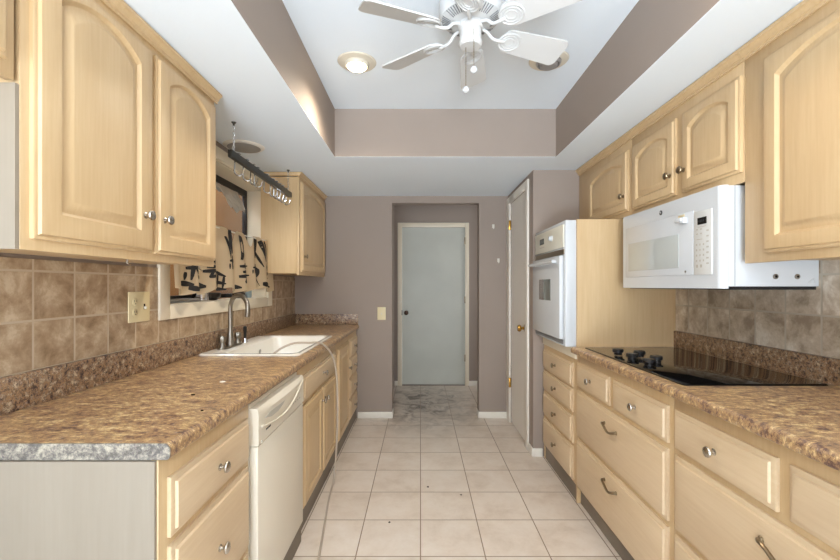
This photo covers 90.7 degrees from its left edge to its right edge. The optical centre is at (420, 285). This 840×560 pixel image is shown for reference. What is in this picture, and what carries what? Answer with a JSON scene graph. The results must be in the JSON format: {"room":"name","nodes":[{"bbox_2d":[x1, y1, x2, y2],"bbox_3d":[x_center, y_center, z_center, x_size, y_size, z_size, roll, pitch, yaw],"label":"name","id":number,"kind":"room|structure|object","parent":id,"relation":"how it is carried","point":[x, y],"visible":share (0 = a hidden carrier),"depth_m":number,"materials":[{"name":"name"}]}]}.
{"room":"kitchen","nodes":[
{"label":"kitchen","id":0,"kind":"room"},
{"bbox_2d":[0,141,293,276],"bbox_3d":[-1.335,0.020,-0.397,0.180,2.560,9.207,0,0,0],"label":"wall","id":1,"kind":"structure","parent":0,"point":[218,144],"depth_m":1.53,"materials":[{"name":"paint"}]},
{"bbox_2d":[0,0,13,79],"bbox_3d":[-1.079,-0.680,0.583,0.325,0.404,0.766,0,0,0],"label":"upper cabinet","id":2,"kind":"object","parent":1,"relation":"attached to","point":[6,6],"visible":1,"depth_m":0.95,"materials":[{"name":"brown wood"}]},
{"bbox_2d":[0,0,221,266],"bbox_3d":[-1.069,-0.484,1.444,0.346,0.795,0.952,0,0,0],"label":"upper cabinet","id":3,"kind":"object","parent":1,"relation":"attached to","point":[108,132],"visible":1,"depth_m":1.22,"materials":[{"name":"brown wood"}]},
{"bbox_2d":[0,257,294,377],"bbox_3d":[-1.241,0.092,2.543,0.008,0.356,3.086,0,0,0],"label":"tile backsplash","id":4,"kind":"structure","parent":1,"relation":"attached to","point":[53,313],"depth_m":1.51,"materials":[{"name":"tile"}]},
{"bbox_2d":[128,292,149,322],"bbox_3d":[-1.229,0.091,1.820,0.016,0.132,0.136,0,0,0],"label":"outlet plate","id":5,"kind":"object","parent":4,"relation":"attached to","point":[138,302],"visible":1,"depth_m":1.81,"materials":[{"name":"beige plastic"}]},
{"bbox_2d":[132,308,137,315],"bbox_3d":[-1.230,0.114,1.790,0.003,0.034,0.034,0,0,0],"label":"socket","id":6,"kind":"object","parent":5,"relation":"attached to","point":[134,310],"depth_m":1.79,"materials":[{"name":"beige plastic"}]},
{"bbox_2d":[132,298,137,305],"bbox_3d":[-1.230,0.068,1.790,0.003,0.034,0.034,0,0,0],"label":"socket","id":7,"kind":"object","parent":5,"relation":"attached to","point":[134,300],"depth_m":1.79,"materials":[{"name":"beige plastic"}]},
{"bbox_2d":[157,146,271,320],"bbox_3d":[-1.325,-0.341,2.695,0.197,1.008,1.480,0,0,0],"label":"window","id":8,"kind":"structure","parent":1,"relation":"in","point":[248,223],"depth_m":2.91,"materials":[{"name":"white wood"}]},
{"bbox_2d":[170,298,201,302],"bbox_3d":[-1.323,0.080,2.250,0.105,0.018,0.350,0,0,0],"label":"tray","id":9,"kind":"object","parent":8,"relation":"on","point":[178,300],"visible":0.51,"depth_m":2.28,"materials":[{"name":"grey"}]},
{"bbox_2d":[192,292,208,300],"bbox_3d":[-1.325,0.049,2.500,0.092,0.079,0.092,0,0,0],"label":"metal can","id":10,"kind":"object","parent":8,"relation":"on","point":[205,297],"visible":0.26,"depth_m":2.47,"materials":[{"name":"silver metal"}]},
{"bbox_2d":[209,293,220,299],"bbox_3d":[-1.325,0.066,2.635,0.110,0.046,0.110,0,0,0],"label":"bowl","id":11,"kind":"object","parent":8,"relation":"on","point":[212,296],"visible":0.61,"depth_m":2.60,"materials":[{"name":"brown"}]},
{"bbox_2d":[216,182,244,212],"bbox_3d":[-1.346,-0.607,2.590,0.068,0.186,1.080,0,0,0],"label":"valance","id":12,"kind":"object","parent":8,"relation":"hanging from","point":[232,197],"visible":0.34,"depth_m":2.97,"materials":[{"name":"grey"}]},
{"bbox_2d":[216,226,265,240],"bbox_3d":[-1.210,-0.351,2.667,0.030,0.024,1.487,0,0,0],"label":"curtain rod","id":13,"kind":"object","parent":8,"relation":"attached to","point":[216,226],"visible":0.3,"depth_m":2.87,"materials":[{"name":"white metal"}]},
{"bbox_2d":[174,225,273,294],"bbox_3d":[-1.170,-0.161,2.620,0.073,0.416,1.350,0,0,-1],"label":"cafe curtain","id":14,"kind":"object","parent":13,"relation":"hanging from","point":[239,266],"visible":0.76,"depth_m":2.52,"materials":[{"name":"beige fabric"}]},
{"bbox_2d":[245,290,251,297],"bbox_3d":[-1.320,0.036,3.150,0.072,0.105,0.072,0,0,0],"label":"glass jar","id":15,"kind":"object","parent":8,"relation":"on","point":[248,294],"visible":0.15,"depth_m":3.13,"materials":[{"name":"blue"}]},
{"bbox_2d":[261,172,326,276],"bbox_3d":[-1.069,-0.484,3.645,0.346,0.795,0.880,0,0,0],"label":"upper cabinet","id":16,"kind":"object","parent":1,"relation":"attached to","point":[294,233],"visible":0.98,"depth_m":3.23,"materials":[{"name":"brown wood"}]},
{"bbox_2d":[393,205,393,388],"bbox_3d":[-0.400,0.050,4.814,0.120,2.500,1.213,0,0,0],"label":"wall","id":17,"kind":"structure","parent":0,"point":[393,205],"depth_m":5.23,"materials":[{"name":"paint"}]},
{"bbox_2d":[294,196,507,417],"bbox_3d":[0.138,0.020,4.147,3.125,2.560,0.120,0,0,0],"label":"wall","id":18,"kind":"structure","parent":0,"point":[358,276],"depth_m":4.09,"materials":[{"name":"paint"}]},
{"bbox_2d":[358,412,392,417],"bbox_3d":[-0.446,1.269,4.080,0.345,0.062,0.013,0,0,0],"label":"baseboard","id":19,"kind":"structure","parent":18,"relation":"attached to","point":[360,414],"depth_m":4.07,"materials":[{"name":"white wood"}]},
{"bbox_2d":[377,307,385,319],"bbox_3d":[-0.383,0.271,4.079,0.082,0.126,0.016,0,0,0],"label":"light switch","id":20,"kind":"object","parent":18,"relation":"attached to","point":[381,311],"visible":1,"depth_m":4.08,"materials":[{"name":"beige plastic"}]},
{"bbox_2d":[478,412,506,417],"bbox_3d":[0.713,1.269,4.080,0.289,0.062,0.013,0,0,0],"label":"baseboard","id":21,"kind":"structure","parent":18,"relation":"attached to","point":[480,414],"depth_m":4.07,"materials":[{"name":"white wood"}]},
{"bbox_2d":[394,205,476,380],"bbox_3d":[0.500,0.050,5.480,3.000,2.500,0.120,0,0,0],"label":"wall","id":22,"kind":"structure","parent":0,"point":[402,213],"depth_m":5.42,"materials":[{"name":"paint"}]},
{"bbox_2d":[398,223,468,385],"bbox_3d":[0.167,0.237,5.443,0.930,2.125,0.154,0,0,0],"label":"door","id":23,"kind":"structure","parent":22,"relation":"in","point":[433,263],"depth_m":5.43,"materials":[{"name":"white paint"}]},
{"bbox_2d":[469,381,476,385],"bbox_3d":[1.166,1.269,5.413,1.068,0.062,0.013,0,0,0],"label":"baseboard","id":24,"kind":"structure","parent":22,"relation":"attached to","point":[471,383],"depth_m":5.41,"materials":[{"name":"white wood"}]},
{"bbox_2d":[293,386,621,559],"bbox_3d":[0.250,1.330,0.200,4.300,0.060,10.800,0,0,0],"label":"floor","id":25,"kind":"structure","parent":0,"point":[512,504],"depth_m":2.54,"materials":[{"name":"beige tile"}]},
{"bbox_2d":[0,405,248,559],"bbox_3d":[-0.913,0.861,1.258,0.658,0.879,0.532,0,0,0],"label":"base cabinet","id":26,"kind":"object","parent":25,"relation":"on","point":[193,504],"visible":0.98,"depth_m":0.99,"materials":[{"name":"brown wood"}]},
{"bbox_2d":[0,313,358,459],"bbox_3d":[-0.924,0.344,2.542,0.640,0.149,3.087,0,0,0],"label":"countertop","id":27,"kind":"structure","parent":26,"relation":"on","point":[138,403],"depth_m":1.38,"materials":[{"name":"brown stone"}]},
{"bbox_2d":[217,293,249,349],"bbox_3d":[-1.089,0.205,2.520,0.183,0.325,0.260,0,0,0],"label":"kitchen faucet","id":28,"kind":"object","parent":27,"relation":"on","point":[230,342],"visible":1,"depth_m":2.50,"materials":[{"name":"silver metal"}]},
{"bbox_2d":[199,335,331,355],"bbox_3d":[-0.933,0.442,2.675,0.553,0.146,0.870,0,0,0],"label":"sink","id":29,"kind":"object","parent":27,"relation":"in","point":[262,345],"visible":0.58,"depth_m":2.86,"materials":[{"name":"white ceramic"}]},
{"bbox_2d":[242,326,247,342],"bbox_3d":[-1.150,0.316,2.720,0.038,0.107,0.038,0,0,0],"label":"sprayer","id":30,"kind":"object","parent":29,"relation":"on","point":[245,340],"visible":1,"depth_m":2.71,"materials":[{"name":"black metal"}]},
{"bbox_2d":[248,372,302,559],"bbox_3d":[-0.884,0.869,1.826,0.603,0.862,0.588,0,0,0],"label":"dishwasher","id":31,"kind":"object","parent":25,"relation":"on","point":[275,418],"visible":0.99,"depth_m":1.73,"materials":[{"name":"beige metal"}]},
{"bbox_2d":[274,341,338,559],"bbox_3d":[-0.650,0.816,2.060,0.356,0.966,1.364,0,0,-6],"label":"hose","id":32,"kind":"object","parent":25,"relation":"on","point":[321,343],"visible":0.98,"depth_m":2.62,"materials":[{"name":"beige"}]},
{"bbox_2d":[296,345,335,529],"bbox_3d":[-0.913,0.861,2.605,0.658,0.879,0.958,0,0,0],"label":"base cabinet","id":33,"kind":"object","parent":25,"relation":"on","point":[319,376],"visible":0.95,"depth_m":2.49,"materials":[{"name":"brown wood"}]},
{"bbox_2d":[335,336,351,455],"bbox_3d":[-0.913,0.861,3.356,0.658,0.879,0.536,0,0,0],"label":"base cabinet","id":34,"kind":"object","parent":25,"relation":"on","point":[342,347],"visible":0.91,"depth_m":3.30,"materials":[{"name":"brown wood"}]},
{"bbox_2d":[348,331,357,433],"bbox_3d":[-0.913,0.861,3.856,0.658,0.879,0.456,0,0,0],"label":"base cabinet","id":35,"kind":"object","parent":25,"relation":"on","point":[352,338],"visible":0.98,"depth_m":3.79,"materials":[{"name":"brown wood"}]},
{"bbox_2d":[543,219,675,502],"bbox_3d":[1.211,0.450,2.817,0.642,1.700,0.665,0,0,0],"label":"tall cabinet","id":36,"kind":"object","parent":25,"relation":"on","point":[608,314],"visible":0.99,"depth_m":2.48,"materials":[{"name":"brown wood"}]},
{"bbox_2d":[528,220,575,346],"bbox_3d":[1.140,-0.015,2.820,0.670,0.763,0.646,0,0,0],"label":"wall oven","id":37,"kind":"object","parent":36,"relation":"in","point":[554,267],"visible":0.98,"depth_m":2.60,"materials":[{"name":"white metal"}]},
{"bbox_2d":[577,356,673,559],"bbox_3d":[1.209,0.851,2.010,0.647,0.898,0.945,0,0,0],"label":"base cabinet","id":38,"kind":"object","parent":25,"relation":"on","point":[625,426],"visible":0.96,"depth_m":1.86,"materials":[{"name":"brown wood"}]},
{"bbox_2d":[674,398,839,559],"bbox_3d":[1.209,0.851,1.048,0.647,0.898,0.975,0,0,0],"label":"base cabinet","id":39,"kind":"object","parent":25,"relation":"on","point":[740,494],"visible":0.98,"depth_m":1.18,"materials":[{"name":"brown wood"}]},
{"bbox_2d":[571,331,839,470],"bbox_3d":[1.217,0.334,1.522,0.634,0.134,1.924,0,0,0],"label":"countertop","id":40,"kind":"structure","parent":39,"relation":"on","point":[804,420],"depth_m":1.38,"materials":[{"name":"brown stone"}]},
{"bbox_2d":[585,347,827,385],"bbox_3d":[1.224,0.345,1.968,0.535,0.037,0.915,0,0,0],"label":"cooktop","id":41,"kind":"object","parent":40,"relation":"in","point":[683,367],"visible":1,"depth_m":1.78,"materials":[{"name":"black glass"}]},
{"bbox_2d":[282,0,638,108],"bbox_3d":[0.171,-1.241,0.975,1.719,0.050,3.950,0,0,0],"label":"ceiling","id":42,"kind":"structure","parent":0,"point":[327,29],"depth_m":2.18,"materials":[{"name":"white paint"}]},
{"bbox_2d":[337,51,375,72],"bbox_3d":[-0.345,-1.195,2.253,0.210,0.042,0.210,0,0,0],"label":"recessed light","id":43,"kind":"object","parent":42,"relation":"in","point":[353,61],"visible":1,"depth_m":2.21,"materials":[{"name":"beige"}]},
{"bbox_2d":[358,0,581,93],"bbox_3d":[0.197,-0.988,1.637,0.850,0.454,0.880,0,0,0],"label":"ceiling fan","id":44,"kind":"object","parent":42,"relation":"hanging from","point":[465,19],"visible":1,"depth_m":1.60,"materials":[{"name":"white plastic"}]},
{"bbox_2d":[529,51,568,70],"bbox_3d":[0.690,-1.195,2.235,0.210,0.042,0.210,0,0,0],"label":"recessed light","id":45,"kind":"object","parent":42,"relation":"in","point":[564,57],"visible":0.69,"depth_m":2.23,"materials":[{"name":"beige"}]},
{"bbox_2d":[124,0,802,195],"bbox_3d":[0.115,-0.887,-0.457,3.080,0.002,9.087,0,0,0],"label":"ceiling","id":46,"kind":"structure","parent":0,"point":[212,36],"depth_m":2.04,"materials":[{"name":"white paint"}]},
{"bbox_2d":[222,139,264,152],"bbox_3d":[-1.118,-0.879,2.630,0.248,0.013,0.248,0,0,0],"label":"recessed light","id":47,"kind":"object","parent":46,"relation":"in","point":[244,146],"visible":0.94,"depth_m":2.60,"materials":[{"name":"white"}]},
{"bbox_2d":[228,121,291,197],"bbox_3d":[-1.010,-0.785,2.710,0.025,0.201,1.020,0,0,0],"label":"pot rack","id":48,"kind":"object","parent":46,"relation":"hanging from","point":[232,154],"visible":1,"depth_m":2.51,"materials":[{"name":"grey metal"}]},
{"bbox_2d":[234,152,243,175],"bbox_3d":[-1.002,-0.671,2.293,0.056,0.132,0.008,0,0,-18],"label":"s-hook","id":49,"kind":"object","parent":48,"relation":"hanging from","point":[236,152],"visible":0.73,"depth_m":2.29,"materials":[{"name":"silver metal"}]},
{"bbox_2d":[242,159,251,180],"bbox_3d":[-1.002,-0.671,2.402,0.056,0.132,0.008,0,0,-17],"label":"s-hook","id":50,"kind":"object","parent":48,"relation":"hanging from","point":[246,159],"visible":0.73,"depth_m":2.40,"materials":[{"name":"silver metal"}]},
{"bbox_2d":[253,167,262,187],"bbox_3d":[-1.002,-0.671,2.561,0.056,0.132,0.008,0,0,-10],"label":"s-hook","id":51,"kind":"object","parent":48,"relation":"hanging from","point":[257,167],"visible":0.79,"depth_m":2.56,"materials":[{"name":"silver metal"}]},
{"bbox_2d":[263,174,271,193],"bbox_3d":[-1.002,-0.671,2.722,0.056,0.132,0.008,0,0,-14],"label":"s-hook","id":52,"kind":"object","parent":48,"relation":"hanging from","point":[267,174],"visible":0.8,"depth_m":2.72,"materials":[{"name":"silver metal"}]},
{"bbox_2d":[231,0,719,156],"bbox_3d":[0.171,-1.052,0.975,1.719,0.328,3.950,0,0,0],"label":"tray ceiling side","id":53,"kind":"structure","parent":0,"point":[651,27],"depth_m":2.52,"materials":[{"name":"paint"}]},
{"bbox_2d":[508,175,528,421],"bbox_3d":[0.921,0.020,3.688,0.120,2.560,0.797,0,0,0],"label":"wall","id":54,"kind":"structure","parent":0,"point":[527,177],"depth_m":3.68,"materials":[{"name":"paint"}]},
{"bbox_2d":[506,179,528,449],"bbox_3d":[0.853,0.225,3.685,0.099,2.150,0.802,0,0,0],"label":"door","id":55,"kind":"structure","parent":54,"relation":"in","point":[517,213],"depth_m":3.67,"materials":[{"name":"white paint"}]},
{"bbox_2d":[528,443,533,456],"bbox_3d":[0.855,1.269,3.221,0.013,0.062,0.126,0,0,0],"label":"baseboard","id":56,"kind":"structure","parent":54,"relation":"attached to","point":[530,448],"depth_m":3.20,"materials":[{"name":"white wood"}]},
{"bbox_2d":[529,170,578,455],"bbox_3d":[1.258,0.020,3.230,0.794,2.560,0.120,0,0,0],"label":"wall","id":57,"kind":"structure","parent":0,"point":[553,194],"depth_m":3.17,"materials":[{"name":"paint"}]},
{"bbox_2d":[533,448,542,456],"bbox_3d":[0.895,1.269,3.163,0.069,0.062,0.013,0,0,0],"label":"baseboard","id":58,"kind":"structure","parent":57,"relation":"attached to","point":[538,452],"depth_m":3.16,"materials":[{"name":"white wood"}]},
{"bbox_3d":[1.595,0.020,-0.915,0.120,2.560,8.170,0,0,0],"label":"wall","id":59,"kind":"structure","parent":0,"visible":0},
{"bbox_2d":[575,132,631,218],"bbox_3d":[1.347,-0.643,2.771,0.370,0.478,0.788,0,0,0],"label":"upper cabinet","id":60,"kind":"object","parent":59,"relation":"attached to","point":[605,180],"visible":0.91,"depth_m":2.64,"materials":[{"name":"brown wood"}]},
{"bbox_2d":[627,50,744,213],"bbox_3d":[1.347,-0.636,1.963,0.370,0.492,0.824,0,0,0],"label":"upper cabinet","id":61,"kind":"object","parent":59,"relation":"attached to","point":[694,142],"visible":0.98,"depth_m":1.81,"materials":[{"name":"brown wood"}]},
{"bbox_2d":[623,185,818,289],"bbox_3d":[1.323,-0.187,1.974,0.406,0.402,0.781,0,0,0],"label":"microwave","id":62,"kind":"object","parent":61,"relation":"attached to","point":[697,240],"visible":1,"depth_m":1.69,"materials":[{"name":"white plastic"}]},
{"bbox_2d":[696,226,708,267],"bbox_3d":[1.146,-0.160,1.688,0.001,0.167,0.075,0,0,0],"label":"control panel","id":63,"kind":"object","parent":62,"relation":"attached to","point":[702,232],"depth_m":1.69,"materials":[{"name":"grey plastic"}]},
{"bbox_2d":[676,260,839,358],"bbox_3d":[1.531,0.023,1.522,0.008,0.486,1.924,0,0,0],"label":"tile backsplash","id":64,"kind":"structure","parent":59,"relation":"attached to","point":[804,321],"depth_m":1.80,"materials":[{"name":"tile"}]},
{"bbox_2d":[737,0,839,262],"bbox_3d":[1.347,-0.483,1.085,0.370,0.798,0.929,0,0,0],"label":"upper cabinet","id":65,"kind":"object","parent":59,"relation":"attached to","point":[792,66],"visible":1,"depth_m":1.32,"materials":[{"name":"brown wood"}]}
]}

